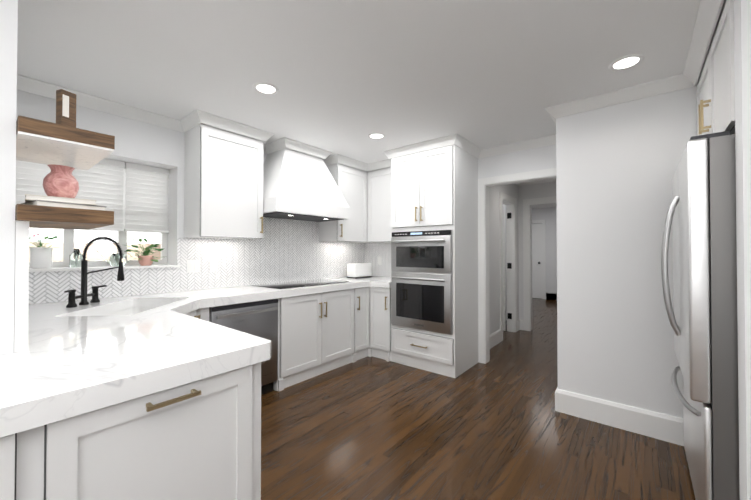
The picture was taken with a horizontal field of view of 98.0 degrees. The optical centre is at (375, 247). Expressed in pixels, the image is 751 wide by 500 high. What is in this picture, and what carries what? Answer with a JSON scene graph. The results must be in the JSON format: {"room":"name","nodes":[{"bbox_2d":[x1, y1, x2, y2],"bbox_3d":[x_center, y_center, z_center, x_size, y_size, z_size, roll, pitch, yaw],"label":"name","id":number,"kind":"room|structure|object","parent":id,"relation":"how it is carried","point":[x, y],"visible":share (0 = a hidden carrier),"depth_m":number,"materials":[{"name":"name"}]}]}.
{"room":"kitchen","nodes":[
{"label":"kitchen","id":0,"kind":"room"},
{"bbox_2d":[0,0,17,355],"bbox_3d":[-2.194,0.062,0.129,0.120,2.440,2.750,-1,-1,39],"label":"wall","id":1,"kind":"structure","parent":0,"point":[8,54],"depth_m":1.13,"materials":[{"name":"white paint"}]},
{"bbox_2d":[15,204,113,229],"bbox_3d":[-1.355,-0.122,1.397,0.510,0.055,0.268,-1,-1,39],"label":"shelf","id":2,"kind":"object","parent":1,"relation":"attached to","point":[36,216],"visible":0.79,"depth_m":1.25,"materials":[{"name":"brown wood"}]},
{"bbox_2d":[15,194,105,210],"bbox_3d":[-1.306,-0.172,1.355,0.307,0.044,0.247,-1,-1,39],"label":"books","id":3,"kind":"object","parent":2,"relation":"on","point":[41,200],"visible":0.65,"depth_m":1.26,"materials":[{"name":"grey paper"}]},
{"bbox_2d":[43,164,78,197],"bbox_3d":[-1.306,-0.265,1.357,0.110,0.140,0.110,-1,-1,39],"label":"vase","id":4,"kind":"object","parent":3,"relation":"on","point":[60,181],"visible":0.94,"depth_m":1.32,"materials":[{"name":"pink ceramic"}]},
{"bbox_2d":[16,115,114,169],"bbox_3d":[-1.355,-0.427,1.400,0.510,0.062,0.268,-1,-1,39],"label":"shelf","id":5,"kind":"object","parent":1,"relation":"attached to","point":[42,142],"visible":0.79,"depth_m":1.29,"materials":[{"name":"brown wood"}]},
{"bbox_2d":[56,89,75,127],"bbox_3d":[-1.311,-0.559,1.384,0.036,0.200,0.052,0,-1,19],"label":"decor","id":6,"kind":"object","parent":5,"relation":"on","point":[65,107],"visible":0.82,"depth_m":1.37,"materials":[{"name":"brown wood"}]},
{"bbox_2d":[16,89,328,304],"bbox_3d":[-1.451,0.099,3.523,0.270,2.440,4.150,-1,-1,39],"label":"wall","id":7,"kind":"structure","parent":0,"point":[142,143],"depth_m":2.73,"materials":[{"name":"white paint"}]},
{"bbox_2d":[29,169,167,267],"bbox_3d":[-2.289,-0.289,2.682,0.035,0.882,1.020,-1,-1,39],"label":"window","id":8,"kind":"structure","parent":7,"relation":"in","point":[68,241],"depth_m":2.79,"materials":[{"name":"white paint"}]},
{"bbox_2d":[15,158,169,232],"bbox_3d":[-2.250,-0.435,2.652,0.055,0.588,1.010,-1,-1,39],"label":"window blinds","id":9,"kind":"object","parent":8,"relation":"attached to","point":[101,182],"visible":0.48,"depth_m":2.76,"materials":[{"name":"white fabric"}]},
{"bbox_2d":[29,264,180,271],"bbox_3d":[-2.176,0.160,2.585,0.257,0.018,1.060,-1,-1,39],"label":"window sill","id":10,"kind":"structure","parent":7,"relation":"attached to","point":[91,268],"depth_m":2.48,"materials":[{"name":"white paint"}]},
{"bbox_2d":[29,233,58,268],"bbox_3d":[-2.404,0.021,2.335,0.188,0.254,0.219,-1,-1,39],"label":"potted plant","id":11,"kind":"object","parent":10,"relation":"on","point":[40,257],"visible":0.9,"depth_m":2.31,"materials":[{"name":"white plastic"}]},
{"bbox_2d":[69,249,82,266],"bbox_3d":[-2.285,0.079,2.494,0.079,0.140,0.080,-1,-1,39],"label":"glass jar","id":12,"kind":"object","parent":10,"relation":"on","point":[75,257],"visible":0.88,"depth_m":2.47,"materials":[{"name":"white"}]},
{"bbox_2d":[95,250,130,265],"bbox_3d":[-2.135,0.084,2.662,0.108,0.133,0.237,-1,-1,39],"label":"watering can","id":13,"kind":"object","parent":10,"relation":"on","point":[114,258],"visible":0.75,"depth_m":2.64,"materials":[{"name":"white"}]},
{"bbox_2d":[122,238,164,265],"bbox_3d":[-1.964,0.032,2.794,0.225,0.240,0.353,-1,-1,39],"label":"potted plant","id":14,"kind":"object","parent":10,"relation":"on","point":[145,259],"visible":1,"depth_m":2.77,"materials":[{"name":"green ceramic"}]},
{"bbox_2d":[29,217,364,303],"bbox_3d":[-1.295,0.008,3.496,0.006,0.779,3.596,-1,-1,39],"label":"tile backsplash","id":15,"kind":"structure","parent":7,"relation":"attached to","point":[286,250],"depth_m":3.30,"materials":[{"name":"white tile"}]},
{"bbox_2d":[187,260,199,272],"bbox_3d":[-1.679,0.171,3.012,0.006,0.115,0.115,-1,-1,39],"label":"electrical outlet plate","id":16,"kind":"object","parent":15,"relation":"attached to","point":[193,266],"depth_m":3.01,"materials":[{"name":"white plastic"}]},
{"bbox_2d":[184,123,262,238],"bbox_3d":[-1.415,-0.608,3.083,0.347,1.034,0.591,-1,-1,39],"label":"upper cabinet","id":17,"kind":"object","parent":7,"relation":"attached to","point":[223,184],"depth_m":2.92,"materials":[{"name":"white paint"}]},
{"bbox_2d":[263,148,349,221],"bbox_3d":[-0.832,-0.725,3.639,0.547,0.789,0.998,-1,-1,39],"label":"range hood","id":18,"kind":"object","parent":7,"relation":"attached to","point":[297,185],"visible":0.96,"depth_m":3.45,"materials":[{"name":"white paint"}]},
{"bbox_2d":[319,163,367,242],"bbox_3d":[-0.388,-0.595,4.291,0.409,1.034,0.568,-1,-1,39],"label":"upper cabinet","id":19,"kind":"object","parent":7,"relation":"attached to","point":[352,182],"depth_m":4.18,"materials":[{"name":"white paint"}]},
{"bbox_2d":[17,0,700,208],"bbox_3d":[1.227,-1.143,3.836,5.200,0.050,12.800,-1,-1,39],"label":"ceiling","id":20,"kind":"structure","parent":0,"point":[346,78],"depth_m":1.96,"materials":[{"name":"white paint"}]},
{"bbox_2d":[253,82,278,94],"bbox_3d":[-0.781,-1.131,2.325,0.175,0.006,0.175,0,-1,-6],"label":"recessed light","id":21,"kind":"object","parent":20,"relation":"in","point":[265,88],"depth_m":2.32,"materials":[{"name":"white paint"}]},
{"bbox_2d":[368,133,384,138],"bbox_3d":[0.011,-1.121,3.280,0.175,0.006,0.175,0,-1,-6],"label":"recessed light","id":22,"kind":"object","parent":20,"relation":"in","point":[373,135],"depth_m":3.27,"materials":[{"name":"white paint"}]},
{"bbox_2d":[609,54,644,70],"bbox_3d":[1.540,-1.135,2.006,0.175,0.006,0.175,0,-1,-6],"label":"recessed light","id":23,"kind":"object","parent":20,"relation":"in","point":[619,64],"depth_m":2.00,"materials":[{"name":"white paint"}]},
{"bbox_2d":[383,144,555,276],"bbox_3d":[0.813,0.106,4.174,2.955,2.440,0.120,-1,-1,39],"label":"wall","id":24,"kind":"structure","parent":0,"point":[538,158],"depth_m":3.51,"materials":[{"name":"white paint"}]},
{"bbox_2d":[365,242,390,276],"bbox_3d":[0.213,0.167,4.580,0.930,0.484,0.006,-1,-1,39],"label":"tile backsplash","id":25,"kind":"structure","parent":24,"relation":"attached to","point":[373,251],"depth_m":4.70,"materials":[{"name":"white tile"}]},
{"bbox_2d":[378,257,381,264],"bbox_3d":[0.060,0.183,4.697,0.075,0.115,0.005,-1,-1,39],"label":"electrical outlet plate","id":26,"kind":"object","parent":25,"relation":"attached to","point":[379,258],"depth_m":4.69,"materials":[{"name":"white plastic"}]},
{"bbox_2d":[368,167,390,242],"bbox_3d":[0.207,-0.595,4.330,0.606,1.034,0.409,-1,-1,39],"label":"upper cabinet","id":27,"kind":"object","parent":24,"relation":"attached to","point":[379,180],"depth_m":4.28,"materials":[{"name":"white paint"}]},
{"bbox_2d":[478,168,556,363],"bbox_3d":[1.592,0.258,3.528,0.935,2.120,0.132,-1,-1,39],"label":"door frame","id":28,"kind":"structure","parent":24,"relation":"attached to","point":[508,201],"depth_m":3.54,"materials":[{"name":"white paint"}]},
{"bbox_2d":[261,298,695,499],"bbox_3d":[1.227,1.347,3.809,5.200,0.050,12.800,-1,-1,39],"label":"floor","id":29,"kind":"structure","parent":0,"point":[497,426],"depth_m":2.21,"materials":[{"name":"brown wood"}]},
{"bbox_2d":[0,426,39,499],"bbox_3d":[-1.829,0.868,1.207,2.057,0.852,0.610,-1,-1,39],"label":"base cabinet","id":30,"kind":"object","parent":29,"relation":"on","point":[19,452],"depth_m":0.80,"materials":[{"name":"white paint"}]},
{"bbox_2d":[0,355,19,437],"bbox_3d":[-1.480,0.400,0.446,0.577,0.067,1.350,-1,-1,39],"label":"countertop","id":31,"kind":"structure","parent":30,"relation":"on","point":[9,398],"depth_m":0.78,"materials":[{"name":"stone"}]},
{"bbox_2d":[8,296,270,431],"bbox_3d":[-1.059,0.518,1.618,1.410,0.280,1.001,-1,-1,39],"label":"countertop","id":32,"kind":"structure","parent":30,"relation":"on","point":[83,359],"depth_m":1.16,"materials":[{"name":"stone"}]},
{"bbox_2d":[14,220,29,352],"bbox_3d":[-1.286,0.138,1.185,0.043,0.470,0.034,-1,-1,39],"label":"board","id":33,"kind":"object","parent":32,"relation":"on","point":[21,296],"visible":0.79,"depth_m":1.17,"materials":[{"name":"white paint"}]},
{"bbox_2d":[28,276,387,315],"bbox_3d":[-1.040,0.536,3.281,0.662,0.280,3.594,-1,-1,39],"label":"countertop","id":34,"kind":"structure","parent":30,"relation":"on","point":[242,294],"depth_m":2.79,"materials":[{"name":"stone"}]},
{"bbox_2d":[64,236,123,307],"bbox_3d":[-1.922,0.153,2.213,0.298,0.462,0.299,-1,-1,39],"label":"faucet","id":35,"kind":"object","parent":34,"relation":"on","point":[83,296],"visible":1,"depth_m":2.21,"materials":[{"name":"black metal"}]},
{"bbox_2d":[252,279,348,288],"bbox_3d":[-0.799,0.395,3.615,0.500,0.008,0.940,-1,-1,39],"label":"cooktop","id":36,"kind":"object","parent":34,"relation":"in","point":[293,284],"visible":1,"depth_m":3.57,"materials":[{"name":"black glass"}]},
{"bbox_2d":[347,263,371,278],"bbox_3d":[-0.212,0.309,4.494,0.170,0.200,0.373,-1,-1,39],"label":"toaster","id":37,"kind":"object","parent":34,"relation":"on","point":[358,270],"visible":1,"depth_m":4.38,"materials":[{"name":"white plastic"}]},
{"bbox_2d":[40,362,259,499],"bbox_3d":[-1.451,0.873,1.670,2.057,0.852,0.587,-1,-1,39],"label":"base cabinet","id":38,"kind":"object","parent":29,"relation":"on","point":[198,439],"depth_m":1.03,"materials":[{"name":"white paint"}]},
{"bbox_2d":[209,299,277,393],"bbox_3d":[-1.292,0.887,2.919,0.630,0.850,0.598,-1,-1,39],"label":"dishwasher","id":39,"kind":"object","parent":29,"relation":"on","point":[258,318],"visible":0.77,"depth_m":2.84,"materials":[{"name":"silver metal"}]},
{"bbox_2d":[185,307,343,499],"bbox_3d":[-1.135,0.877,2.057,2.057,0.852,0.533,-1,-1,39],"label":"base cabinet","id":40,"kind":"object","parent":29,"relation":"on","point":[304,353],"depth_m":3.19,"materials":[{"name":"white paint"}]},
{"bbox_2d":[277,289,351,364],"bbox_3d":[-0.791,0.894,3.601,0.637,0.852,1.082,-1,-1,39],"label":"base cabinet","id":41,"kind":"object","parent":29,"relation":"on","point":[329,311],"depth_m":3.42,"materials":[{"name":"white paint"}]},
{"bbox_2d":[352,287,371,362],"bbox_3d":[-0.396,0.898,4.037,0.697,0.852,0.346,-1,-1,39],"label":"base cabinet","id":42,"kind":"object","parent":29,"relation":"on","point":[361,297],"depth_m":3.88,"materials":[{"name":"white paint"}]},
{"bbox_2d":[372,287,390,361],"bbox_3d":[0.224,0.899,4.114,0.327,0.852,0.698,-1,-1,39],"label":"base cabinet","id":43,"kind":"object","parent":29,"relation":"on","point":[381,297],"depth_m":3.88,"materials":[{"name":"white paint"}]},
{"bbox_2d":[372,277,390,287],"bbox_3d":[0.256,0.439,4.123,0.282,0.067,0.652,-1,-1,39],"label":"countertop","id":44,"kind":"structure","parent":43,"relation":"on","point":[375,283],"depth_m":3.89,"materials":[{"name":"stone"}]},
{"bbox_2d":[391,145,478,377],"bbox_3d":[0.658,0.102,3.757,0.799,2.439,0.715,-1,-1,39],"label":"tall cabinet","id":45,"kind":"object","parent":29,"relation":"on","point":[434,260],"visible":1,"depth_m":3.50,"materials":[{"name":"white paint"}]},
{"bbox_2d":[661,131,739,499],"bbox_3d":[1.913,0.410,1.521,0.870,1.775,0.914,-1,-1,39],"label":"refrigerator","id":46,"kind":"object","parent":29,"relation":"on","point":[701,214],"visible":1,"depth_m":1.37,"materials":[{"name":"silver metal"}]},
{"bbox_2d":[489,181,556,333],"bbox_3d":[2.984,0.130,6.371,3.700,2.440,6.030,-1,-1,39],"label":"wall","id":47,"kind":"structure","parent":0,"point":[520,193],"depth_m":5.29,"materials":[{"name":"white paint"}]},
{"bbox_2d":[17,0,723,185],"bbox_3d":[0.107,-1.099,1.910,4.200,0.080,8.200,-1,-1,39],"label":"crown molding","id":48,"kind":"structure","parent":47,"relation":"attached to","point":[709,11],"depth_m":2.61,"materials":[{"name":"white paint"}]},
{"bbox_2d":[502,204,505,330],"bbox_3d":[1.826,0.317,5.394,0.600,2.020,0.035,0,-1,32],"label":"hall door","id":49,"kind":"structure","parent":47,"relation":"in","point":[504,293],"depth_m":5.23,"materials":[{"name":"white paint"}]},
{"bbox_2d":[507,213,511,318],"bbox_3d":[2.136,0.287,5.205,0.060,1.690,0.014,-1,-1,39],"label":"hall door hinges","id":50,"kind":"object","parent":49,"relation":"attached to","point":[509,265],"visible":1,"depth_m":5.20,"materials":[{"name":"black metal"}]},
{"bbox_2d":[532,223,541,298],"bbox_3d":[4.141,0.356,9.013,0.840,2.025,0.148,-1,-1,39],"label":"door","id":51,"kind":"structure","parent":47,"relation":"in","point":[537,260],"depth_m":8.86,"materials":[{"name":"white paint"}]},
{"bbox_2d":[490,293,683,445],"bbox_3d":[1.844,1.226,3.023,2.982,0.175,12.194,-1,-1,39],"label":"baseboard","id":52,"kind":"structure","parent":47,"relation":"attached to","point":[661,426],"depth_m":2.37,"materials":[{"name":"white paint"}]},
{"bbox_2d":[556,75,700,418],"bbox_3d":[2.317,0.087,2.482,1.515,2.440,0.840,-1,-1,39],"label":"wall","id":53,"kind":"structure","parent":0,"point":[616,165],"depth_m":2.38,"materials":[{"name":"white paint"}]},
{"bbox_2d":[734,0,750,499],"bbox_3d":[1.668,0.072,1.036,0.690,2.440,0.120,-1,-1,39],"label":"wall","id":54,"kind":"structure","parent":0,"point":[742,40],"depth_m":1.19,"materials":[{"name":"white paint"}]},
{"bbox_2d":[696,0,734,135],"bbox_3d":[2.017,-0.823,1.514,0.736,0.639,1.048,-1,-1,39],"label":"upper cabinet","id":55,"kind":"object","parent":54,"relation":"attached to","point":[715,91],"visible":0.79,"depth_m":1.54,"materials":[{"name":"white paint"}]},
{"label":"outside","id":56,"kind":"structure","parent":0,"visible":0},
{"bbox_2d":[29,228,160,261],"bbox_3d":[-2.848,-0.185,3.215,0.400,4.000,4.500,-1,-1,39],"label":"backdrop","id":57,"kind":"structure","parent":56,"point":[106,249],"depth_m":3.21,"materials":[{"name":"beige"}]}
]}

